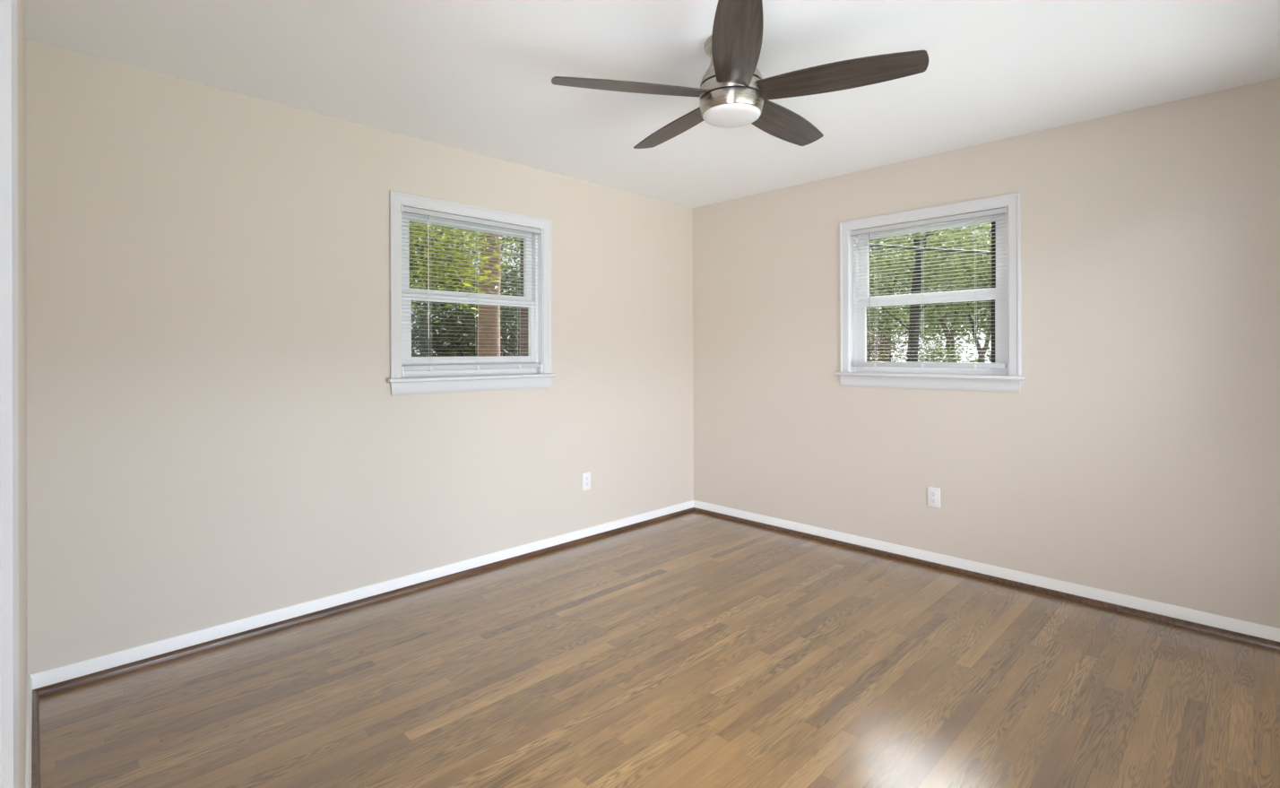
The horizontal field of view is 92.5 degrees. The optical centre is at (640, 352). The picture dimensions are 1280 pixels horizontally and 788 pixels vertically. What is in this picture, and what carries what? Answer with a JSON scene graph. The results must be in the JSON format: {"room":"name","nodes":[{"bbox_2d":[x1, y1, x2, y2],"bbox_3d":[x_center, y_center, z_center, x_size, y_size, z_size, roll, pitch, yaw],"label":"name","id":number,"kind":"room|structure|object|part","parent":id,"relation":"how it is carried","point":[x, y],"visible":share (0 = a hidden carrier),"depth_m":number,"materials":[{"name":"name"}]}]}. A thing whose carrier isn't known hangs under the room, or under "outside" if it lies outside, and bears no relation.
{"room":"empty bedroom","nodes":[
{"label":"empty bedroom","id":0,"kind":"room"},
{"bbox_2d":[17,0,27,787],"bbox_3d":[-0.995,0.053,0.885,0.130,2.440,3.780,0,0,-45],"label":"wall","id":1,"kind":"structure","parent":0,"point":[21,5],"depth_m":1.43,"materials":[{"name":"beige paint"}]},
{"bbox_2d":[0,0,19,787],"bbox_3d":[-0.164,0.218,0.054,0.142,2.102,0.895,0,0,-45],"label":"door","id":2,"kind":"structure","parent":1,"relation":"in","point":[9,424],"depth_m":0.38,"materials":[{"name":"white wood"}]},
{"bbox_2d":[25,674,32,787],"bbox_3d":[-1.349,1.234,1.348,0.012,0.081,2.618,0,0,-45],"label":"baseboard","id":3,"kind":"structure","parent":1,"relation":"attached to","point":[28,766],"depth_m":1.92,"materials":[{"name":"white paint"}]},
{"bbox_2d":[31,690,40,787],"bbox_3d":[-1.334,1.261,1.355,0.019,0.027,2.606,0,0,-45],"label":"trim","id":4,"kind":"structure","parent":1,"relation":"attached to","point":[35,716],"depth_m":1.97,"materials":[{"name":"brown wood"}]},
{"bbox_2d":[25,40,693,674],"bbox_3d":[-0.970,0.054,3.661,4.070,2.440,0.130,0,0,-45],"label":"wall","id":5,"kind":"structure","parent":0,"point":[217,432],"depth_m":2.83,"materials":[{"name":"beige paint"}]},
{"bbox_2d":[29,500,693,689],"bbox_3d":[-0.916,1.233,3.610,3.810,0.081,0.012,0,0,-45],"label":"baseboard","id":6,"kind":"structure","parent":5,"relation":"attached to","point":[56,675],"depth_m":2.92,"materials":[{"name":"white paint"}]},
{"bbox_2d":[32,507,693,696],"bbox_3d":[-0.905,1.260,3.599,3.786,0.027,0.019,0,0,-45],"label":"trim","id":7,"kind":"structure","parent":5,"relation":"attached to","point":[67,684],"depth_m":2.92,"materials":[{"name":"brown wood"}]},
{"bbox_2d":[386,190,556,395],"bbox_3d":[-0.985,-0.315,3.628,1.079,1.078,0.196,0,0,-45],"label":"window","id":8,"kind":"structure","parent":5,"relation":"in","point":[418,382],"depth_m":3.57,"materials":[{"name":"white plastic"}]},
{"bbox_3d":[-1.018,-0.551,3.661,0.875,0.451,0.028,0,0,-45],"label":"sash","id":9,"kind":"part","parent":8,"relation":"part of","materials":[{"name":"white plastic"}]},
{"bbox_3d":[-0.994,-0.103,3.638,0.875,0.455,0.028,0,0,-45],"label":"sash","id":10,"kind":"part","parent":8,"relation":"part of","materials":[{"name":"white plastic"}]},
{"bbox_2d":[400,205,542,378],"bbox_3d":[-0.957,-0.328,3.600,0.912,0.926,0.042,0,0,-45],"label":"mini blind","id":11,"kind":"object","parent":8,"relation":"attached to","point":[403,209],"visible":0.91,"depth_m":3.56,"materials":[{"name":"white plastic"}]},
{"bbox_3d":[-1.166,-0.345,3.399,0.001,0.833,0.028,0,0,-45],"label":"ladder cord","id":12,"kind":"part","parent":11,"relation":"part of","materials":[{"name":"white fabric"}]},
{"bbox_3d":[-0.959,0.082,3.603,0.886,0.029,0.026,0,0,-45],"label":"rail","id":13,"kind":"part","parent":11,"relation":"part of","materials":[{"name":"white plastic"}]},
{"bbox_3d":[-0.960,-0.345,3.603,0.001,0.833,0.028,0,0,-45],"label":"ladder cord","id":14,"kind":"part","parent":11,"relation":"part of","materials":[{"name":"white fabric"}]},
{"bbox_3d":[-0.754,-0.346,3.807,0.001,0.833,0.028,0,0,-45],"label":"ladder cord","id":15,"kind":"part","parent":11,"relation":"part of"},
{"bbox_2d":[519,238,528,355],"bbox_3d":[-1.011,0.304,3.781,4.180,2.940,0.100,0,0,-45],"label":"trim","id":16,"kind":"structure","parent":5,"relation":"attached to","point":[524,323],"depth_m":4.04,"materials":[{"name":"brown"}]},
{"bbox_2d":[582,472,590,490],"bbox_3d":[-0.362,0.872,4.161,0.071,0.117,0.009,0,0,-45],"label":"wall outlet","id":17,"kind":"object","parent":5,"relation":"attached to","point":[586,477],"visible":1,"depth_m":4.16,"materials":[{"name":"white plastic"}]},
{"bbox_2d":[24,0,1279,207],"bbox_3d":[0.267,-1.231,1.583,5.230,0.120,4.830,0,0,-45],"label":"ceiling","id":18,"kind":"structure","parent":0,"point":[475,76],"depth_m":2.47,"materials":[{"name":"white paint"}]},
{"bbox_2d":[551,0,928,148],"bbox_3d":[0.371,-1.024,2.353,1.260,0.294,1.297,0,0,-45],"label":"ceiling fan","id":19,"kind":"object","parent":18,"relation":"hanging from","point":[732,92],"visible":1,"depth_m":2.20,"materials":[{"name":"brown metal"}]},
{"bbox_3d":[-0.038,-0.970,2.235,0.567,0.006,0.156,0,12,-12],"label":"blade","id":20,"kind":"part","parent":19,"relation":"part of","materials":[{"name":"brown wood"}]},
{"bbox_3d":[0.151,-0.971,2.655,0.156,0.006,0.567,-14,7,-29],"label":"blade","id":21,"kind":"part","parent":19,"relation":"part of","materials":[{"name":"brown wood"}]},
{"bbox_3d":[0.303,-0.971,1.926,0.156,0.006,0.567,12,1,6],"label":"blade","id":22,"kind":"part","parent":19,"relation":"part of","materials":[{"name":"brown wood"}]},
{"bbox_3d":[0.609,-0.972,2.606,0.156,0.006,0.567,-16,-11,41],"label":"blade","id":23,"kind":"part","parent":19,"relation":"part of","materials":[{"name":"brown wood"}]},
{"bbox_3d":[0.703,-0.973,2.155,0.567,0.006,0.156,0,-12,24],"label":"blade","id":24,"kind":"part","parent":19,"relation":"part of","materials":[{"name":"brown wood"}]},
{"bbox_2d":[39,510,1279,787],"bbox_3d":[0.275,1.329,1.582,5.230,0.120,4.830,0,0,-45],"label":"floor","id":25,"kind":"structure","parent":0,"point":[694,649],"depth_m":2.31,"materials":[{"name":"brown wood"}]},
{"bbox_2d":[869,243,991,254],"bbox_3d":[3.176,0.102,6.499,3.399,3.661,0.213,0,0,0],"label":"power line","id":26,"kind":"object","parent":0,"point":[872,245],"visible":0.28,"depth_m":6.49,"materials":[{"name":"black rubber"}]},
{"bbox_2d":[692,77,1279,628],"bbox_3d":[1.806,0.045,3.657,0.130,2.440,3.780,0,0,-45],"label":"wall","id":27,"kind":"structure","parent":0,"point":[1137,452],"depth_m":3.17,"materials":[{"name":"beige paint"}]},
{"bbox_2d":[866,307,867,361],"bbox_3d":[1.843,0.295,3.784,0.100,2.940,3.910,0,0,-45],"label":"trim","id":28,"kind":"structure","parent":27,"relation":"attached to","point":[867,307],"depth_m":4.15,"materials":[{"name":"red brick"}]},
{"bbox_2d":[835,192,1025,392],"bbox_3d":[1.729,-0.324,3.715,0.196,1.078,1.079,0,0,-45],"label":"window","id":29,"kind":"structure","parent":27,"relation":"in","point":[1008,379],"depth_m":3.62,"materials":[{"name":"white plastic"}]},
{"bbox_2d":[849,206,1007,368],"bbox_3d":[1.701,-0.355,3.687,0.040,0.890,0.912,0,0,-45],"label":"mini blind","id":30,"kind":"object","parent":29,"relation":"attached to","point":[967,365],"visible":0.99,"depth_m":3.67,"materials":[{"name":"white plastic"}]},
{"bbox_3d":[1.703,-0.354,3.689,0.028,0.833,0.001,0,0,-45],"label":"ladder cord","id":31,"kind":"part","parent":30,"relation":"part of","materials":[{"name":"white fabric"}]},
{"bbox_3d":[1.705,0.073,3.689,0.026,0.029,0.886,0,0,-45],"label":"rail","id":32,"kind":"part","parent":30,"relation":"part of","materials":[{"name":"white plastic"}]},
{"bbox_3d":[1.907,-0.355,3.483,0.028,0.833,0.001,0,0,-45],"label":"ladder cord","id":33,"kind":"part","parent":30,"relation":"part of","materials":[{"name":"white fabric"}]},
{"bbox_3d":[1.740,-0.112,3.724,0.028,0.455,0.875,0,0,-45],"label":"sash","id":34,"kind":"part","parent":29,"relation":"part of","materials":[{"name":"white plastic"}]},
{"bbox_3d":[1.761,-0.560,3.747,0.028,0.451,0.875,0,0,-45],"label":"sash","id":35,"kind":"part","parent":29,"relation":"part of","materials":[{"name":"white plastic"}]},
{"bbox_2d":[927,486,940,508],"bbox_3d":[1.739,0.856,3.627,0.009,0.117,0.071,0,0,-45],"label":"wall outlet","id":36,"kind":"object","parent":27,"relation":"attached to","point":[933,493],"visible":1,"depth_m":3.62,"materials":[{"name":"white plastic"}]},
{"bbox_2d":[930,492,936,496],"bbox_3d":[1.738,0.837,3.626,0.004,0.027,0.034,0,0,-45],"label":"receptacle","id":37,"kind":"object","parent":36,"relation":"attached to","point":[932,494],"depth_m":3.62,"materials":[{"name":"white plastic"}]},
{"bbox_2d":[930,498,936,503],"bbox_3d":[1.738,0.876,3.626,0.004,0.027,0.034,0,0,-45],"label":"receptacle","id":38,"kind":"object","parent":36,"relation":"attached to","point":[932,500],"depth_m":3.62,"materials":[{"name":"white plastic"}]},
{"bbox_2d":[693,500,1279,641],"bbox_3d":[1.713,1.225,3.652,0.012,0.081,3.650,0,0,-45],"label":"baseboard","id":39,"kind":"structure","parent":27,"relation":"attached to","point":[1239,626],"depth_m":3.27,"materials":[{"name":"white paint"}]},
{"bbox_2d":[693,507,1279,649],"bbox_3d":[1.702,1.252,3.641,0.019,0.027,3.626,0,0,-45],"label":"trim","id":40,"kind":"structure","parent":27,"relation":"attached to","point":[1252,639],"depth_m":3.26,"materials":[{"name":"brown wood"}]},
{"label":"outside","id":41,"kind":"structure","parent":0,"visible":0},
{"bbox_3d":[0.549,2.030,26.166,90.000,0.200,90.000,0,0,-45],"label":"ground","id":42,"kind":"structure","parent":41,"visible":0},
{"bbox_2d":[409,221,519,325],"bbox_3d":[-2.728,-0.338,7.604,2.789,4.581,2.337,0,0,0],"label":"maple tree","id":43,"kind":"object","parent":42,"relation":"on","point":[449,280],"visible":0.29,"depth_m":7.62,"materials":[{"name":"green plant"}]},
{"bbox_2d":[411,223,518,356],"bbox_3d":[-2.149,-1.601,9.143,4.170,7.117,4.129,0,0,3],"label":"oak tree","id":44,"kind":"object","parent":42,"relation":"on","point":[485,348],"visible":0.02,"depth_m":8.87,"materials":[{"name":"brown plant"}]},
{"bbox_2d":[409,261,520,356],"bbox_3d":[-3.364,0.167,10.653,4.048,3.585,2.948,0,0,-45],"label":"shrub","id":45,"kind":"object","parent":42,"relation":"on","point":[453,344],"visible":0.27,"depth_m":10.22,"materials":[{"name":"green plant"}]},
{"bbox_2d":[411,222,520,355],"bbox_3d":[-4.864,-1.571,14.981,7.209,7.093,5.094,0,0,-45],"label":"tree","id":46,"kind":"object","parent":42,"relation":"on","point":[503,238],"visible":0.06,"depth_m":14.65,"materials":[{"name":"green plant"}]},
{"bbox_2d":[439,268,520,356],"bbox_3d":[-2.607,0.170,12.264,3.324,3.572,2.985,0,0,-45],"label":"shrub","id":47,"kind":"object","parent":42,"relation":"on","point":[514,339],"visible":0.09,"depth_m":11.52,"materials":[{"name":"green plant"}]},
{"bbox_2d":[472,237,520,313],"bbox_3d":[-2.612,-1.643,13.185,3.969,7.207,3.806,0,0,-19],"label":"slender tree","id":48,"kind":"object","parent":42,"relation":"on","point":[516,240],"visible":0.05,"depth_m":13.38,"materials":[{"name":"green plant"}]},
{"bbox_2d":[867,311,919,362],"bbox_3d":[3.429,0.617,9.446,1.524,2.635,1.512,0,0,14],"label":"shrub","id":49,"kind":"object","parent":42,"relation":"on","point":[872,350],"visible":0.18,"depth_m":9.23,"materials":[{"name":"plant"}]},
{"bbox_2d":[867,224,991,362],"bbox_3d":[4.007,-0.620,8.742,2.528,5.103,3.540,0,0,22],"label":"tree","id":50,"kind":"object","parent":42,"relation":"on","point":[913,337],"visible":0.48,"depth_m":8.93,"materials":[{"name":"green plant"}]},
{"bbox_2d":[867,223,991,362],"bbox_3d":[7.721,-1.419,16.310,7.187,6.711,4.582,0,0,-12],"label":"tree","id":51,"kind":"object","parent":42,"relation":"on","point":[876,242],"visible":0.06,"depth_m":15.84,"materials":[{"name":"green plant"}]},
{"bbox_2d":[869,224,991,363],"bbox_3d":[6.132,-0.633,12.096,4.061,5.136,3.151,0,0,-45],"label":"forked tree","id":52,"kind":"object","parent":42,"relation":"on","point":[933,312],"visible":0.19,"depth_m":12.03,"materials":[{"name":"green plant"}]},
{"bbox_2d":[895,332,977,363],"bbox_3d":[5.332,0.786,11.017,2.041,2.288,1.513,0,0,-25],"label":"shrub","id":53,"kind":"object","parent":42,"relation":"on","point":[947,354],"visible":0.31,"depth_m":10.81,"materials":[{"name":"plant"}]},
{"bbox_2d":[924,223,991,362],"bbox_3d":[6.106,-0.480,10.311,2.743,4.822,2.317,0,0,-45],"label":"tree","id":54,"kind":"object","parent":42,"relation":"on","point":[967,315],"visible":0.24,"depth_m":10.02,"materials":[{"name":"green plant"}]}
]}

